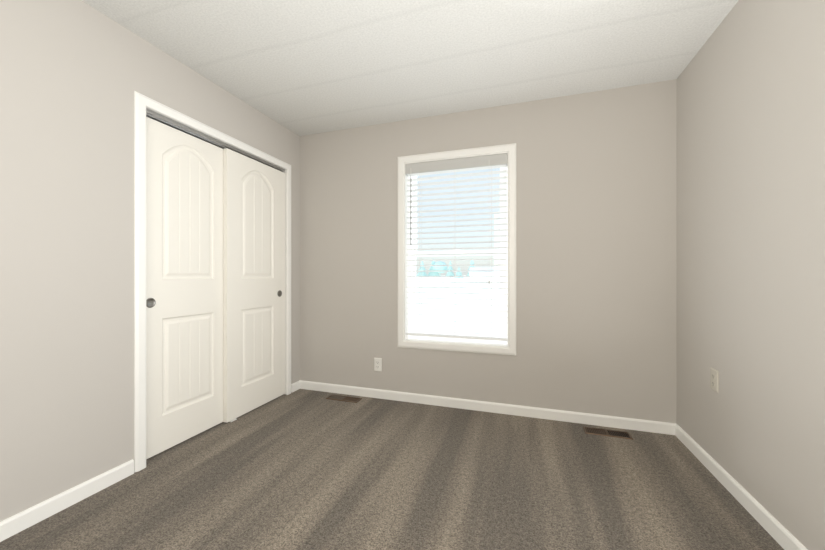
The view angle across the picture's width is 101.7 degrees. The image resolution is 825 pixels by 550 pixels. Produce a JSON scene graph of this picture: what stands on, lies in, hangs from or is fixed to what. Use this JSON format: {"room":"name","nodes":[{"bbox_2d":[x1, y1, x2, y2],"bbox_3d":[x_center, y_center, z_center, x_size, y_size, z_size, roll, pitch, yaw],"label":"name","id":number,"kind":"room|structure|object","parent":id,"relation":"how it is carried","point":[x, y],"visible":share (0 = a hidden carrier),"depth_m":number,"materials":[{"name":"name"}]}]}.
{"room":"empty bedroom","nodes":[
{"label":"empty bedroom","id":0,"kind":"room"},
{"bbox_2d":[0,0,299,521],"bbox_3d":[-1.730,-0.122,1.439,0.150,2.400,3.760,0,0,18],"label":"wall","id":1,"kind":"structure","parent":0,"point":[75,75],"depth_m":1.59,"materials":[{"name":"grey paint"}]},
{"bbox_2d":[0,459,133,541],"bbox_3d":[-1.873,1.040,0.740,0.013,0.076,2.284,0,0,18],"label":"baseboard","id":2,"kind":"structure","parent":1,"relation":"attached to","point":[33,515],"depth_m":1.54,"materials":[{"name":"white wood"}]},
{"bbox_2d":[146,117,222,458],"bbox_3d":[-1.471,0.075,2.209,0.038,1.985,0.628,0,0,18],"label":"closet door","id":3,"kind":"structure","parent":1,"relation":"in","point":[184,286],"depth_m":2.15,"materials":[{"name":"white wood"}]},
{"bbox_2d":[134,91,290,471],"bbox_3d":[-1.312,0.036,2.454,0.014,2.083,1.306,0,0,18],"label":"trim","id":4,"kind":"structure","parent":1,"relation":"attached to","point":[142,102],"depth_m":1.86,"materials":[{"name":"white wood"}]},
{"bbox_2d":[146,107,286,421],"bbox_3d":[-1.389,0.053,2.479,0.150,2.049,1.238,0,0,18],"label":"door frame","id":5,"kind":"structure","parent":1,"relation":"attached to","point":[171,122],"depth_m":2.47,"materials":[{"name":"white"}]},
{"bbox_2d":[223,148,284,422],"bbox_3d":[-1.259,0.075,2.733,0.038,1.985,0.628,0,0,18],"label":"closet door","id":6,"kind":"structure","parent":1,"relation":"in","point":[253,284],"depth_m":2.66,"materials":[{"name":"white wood"}]},
{"bbox_2d":[0,389,783,549],"bbox_3d":[-0.610,1.128,1.073,4.106,0.100,4.060,0,0,18],"label":"floor","id":7,"kind":"structure","parent":0,"point":[302,469],"depth_m":1.67,"materials":[{"name":"grey carpet"}]},
{"bbox_2d":[326,394,361,402],"bbox_3d":[-0.597,1.075,2.925,0.300,0.006,0.105,0,0,18],"label":"floor vent","id":8,"kind":"object","parent":7,"relation":"in","point":[344,398],"visible":1,"depth_m":2.92,"materials":[{"name":"brown metal"}]},
{"bbox_2d":[583,426,632,439],"bbox_3d":[1.327,1.075,2.291,0.285,0.006,0.105,0,0,18],"label":"floor vent","id":9,"kind":"object","parent":7,"relation":"in","point":[608,432],"visible":1,"depth_m":2.29,"materials":[{"name":"brown metal"}]},
{"bbox_2d":[82,0,738,135],"bbox_3d":[-0.610,-1.372,1.073,4.106,0.100,4.060,0,0,18],"label":"ceiling","id":10,"kind":"structure","parent":0,"point":[303,67],"depth_m":1.96,"materials":[{"name":"paint"}]},
{"bbox_2d":[300,79,676,422],"bbox_3d":[-0.003,-0.122,2.931,4.106,2.400,0.150,0,0,18],"label":"wall","id":11,"kind":"structure","parent":0,"point":[596,252],"depth_m":2.53,"materials":[{"name":"grey paint"}]},
{"bbox_2d":[374,358,381,371],"bbox_3d":[-0.305,0.786,2.946,0.070,0.115,0.008,0,0,18],"label":"outlet","id":12,"kind":"object","parent":11,"relation":"attached to","point":[377,364],"visible":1,"depth_m":2.94,"materials":[{"name":"white plastic"}]},
{"bbox_2d":[398,143,515,355],"bbox_3d":[0.360,-0.197,2.811,0.975,1.636,0.176,0,0,18],"label":"window unit","id":13,"kind":"structure","parent":11,"relation":"in","point":[503,327],"depth_m":2.78,"materials":[{"name":"white plastic"}]},
{"bbox_2d":[405,153,507,340],"bbox_3d":[0.349,-0.215,2.778,0.841,1.467,0.070,0,0,18],"label":"window blind","id":14,"kind":"object","parent":13,"relation":"attached to","point":[462,164],"visible":0.98,"depth_m":2.77,"materials":[{"name":"white plastic"}]},
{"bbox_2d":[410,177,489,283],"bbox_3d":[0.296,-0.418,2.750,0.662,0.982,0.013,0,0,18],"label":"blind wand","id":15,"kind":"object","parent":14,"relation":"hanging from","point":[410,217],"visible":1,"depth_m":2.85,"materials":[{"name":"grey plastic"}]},
{"bbox_2d":[292,380,675,435],"bbox_3d":[0.331,1.040,2.722,2.970,0.076,0.040,0,0,18],"label":"baseboard","id":16,"kind":"structure","parent":11,"relation":"attached to","point":[518,410],"depth_m":2.61,"materials":[{"name":"white wood"}]},
{"bbox_2d":[677,0,824,549],"bbox_3d":[1.247,-0.122,0.387,0.150,2.400,3.910,0,0,18],"label":"wall","id":17,"kind":"structure","parent":0,"point":[751,203],"depth_m":1.48,"materials":[{"name":"grey paint"}]},
{"bbox_2d":[710,368,718,392],"bbox_3d":[1.631,0.568,1.818,0.008,0.115,0.070,0,0,18],"label":"outlet","id":18,"kind":"object","parent":17,"relation":"attached to","point":[714,379],"visible":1,"depth_m":1.81,"materials":[{"name":"beige plastic"}]},
{"bbox_2d":[676,423,807,549],"bbox_3d":[1.193,1.040,0.483,0.013,0.076,3.760,0,0,18],"label":"baseboard","id":19,"kind":"structure","parent":17,"relation":"attached to","point":[777,530],"depth_m":1.56,"materials":[{"name":"white wood"}]},
{"label":"outside","id":20,"kind":"structure","parent":0,"visible":0},
{"bbox_2d":[416,277,499,333],"bbox_3d":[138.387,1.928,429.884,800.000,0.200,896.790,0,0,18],"label":"ground","id":21,"kind":"structure","parent":20,"point":[487,318],"depth_m":19.50,"materials":[{"name":"white plant"}]},
{"bbox_2d":[417,260,474,278],"bbox_3d":[49.485,-2.797,131.375,209.927,9.251,14.782,0,0,18],"label":"trees","id":22,"kind":"object","parent":21,"relation":"on","point":[440,268],"depth_m":142.88,"materials":[{"name":"teal plant"}]},
{"bbox_2d":[469,267,499,280],"bbox_3d":[24.645,-0.372,109.250,11.800,4.400,7.800,0,0,18],"label":"house","id":23,"kind":"structure","parent":21,"relation":"on","point":[485,274],"depth_m":105.78,"materials":[{"name":"white"}]}
]}

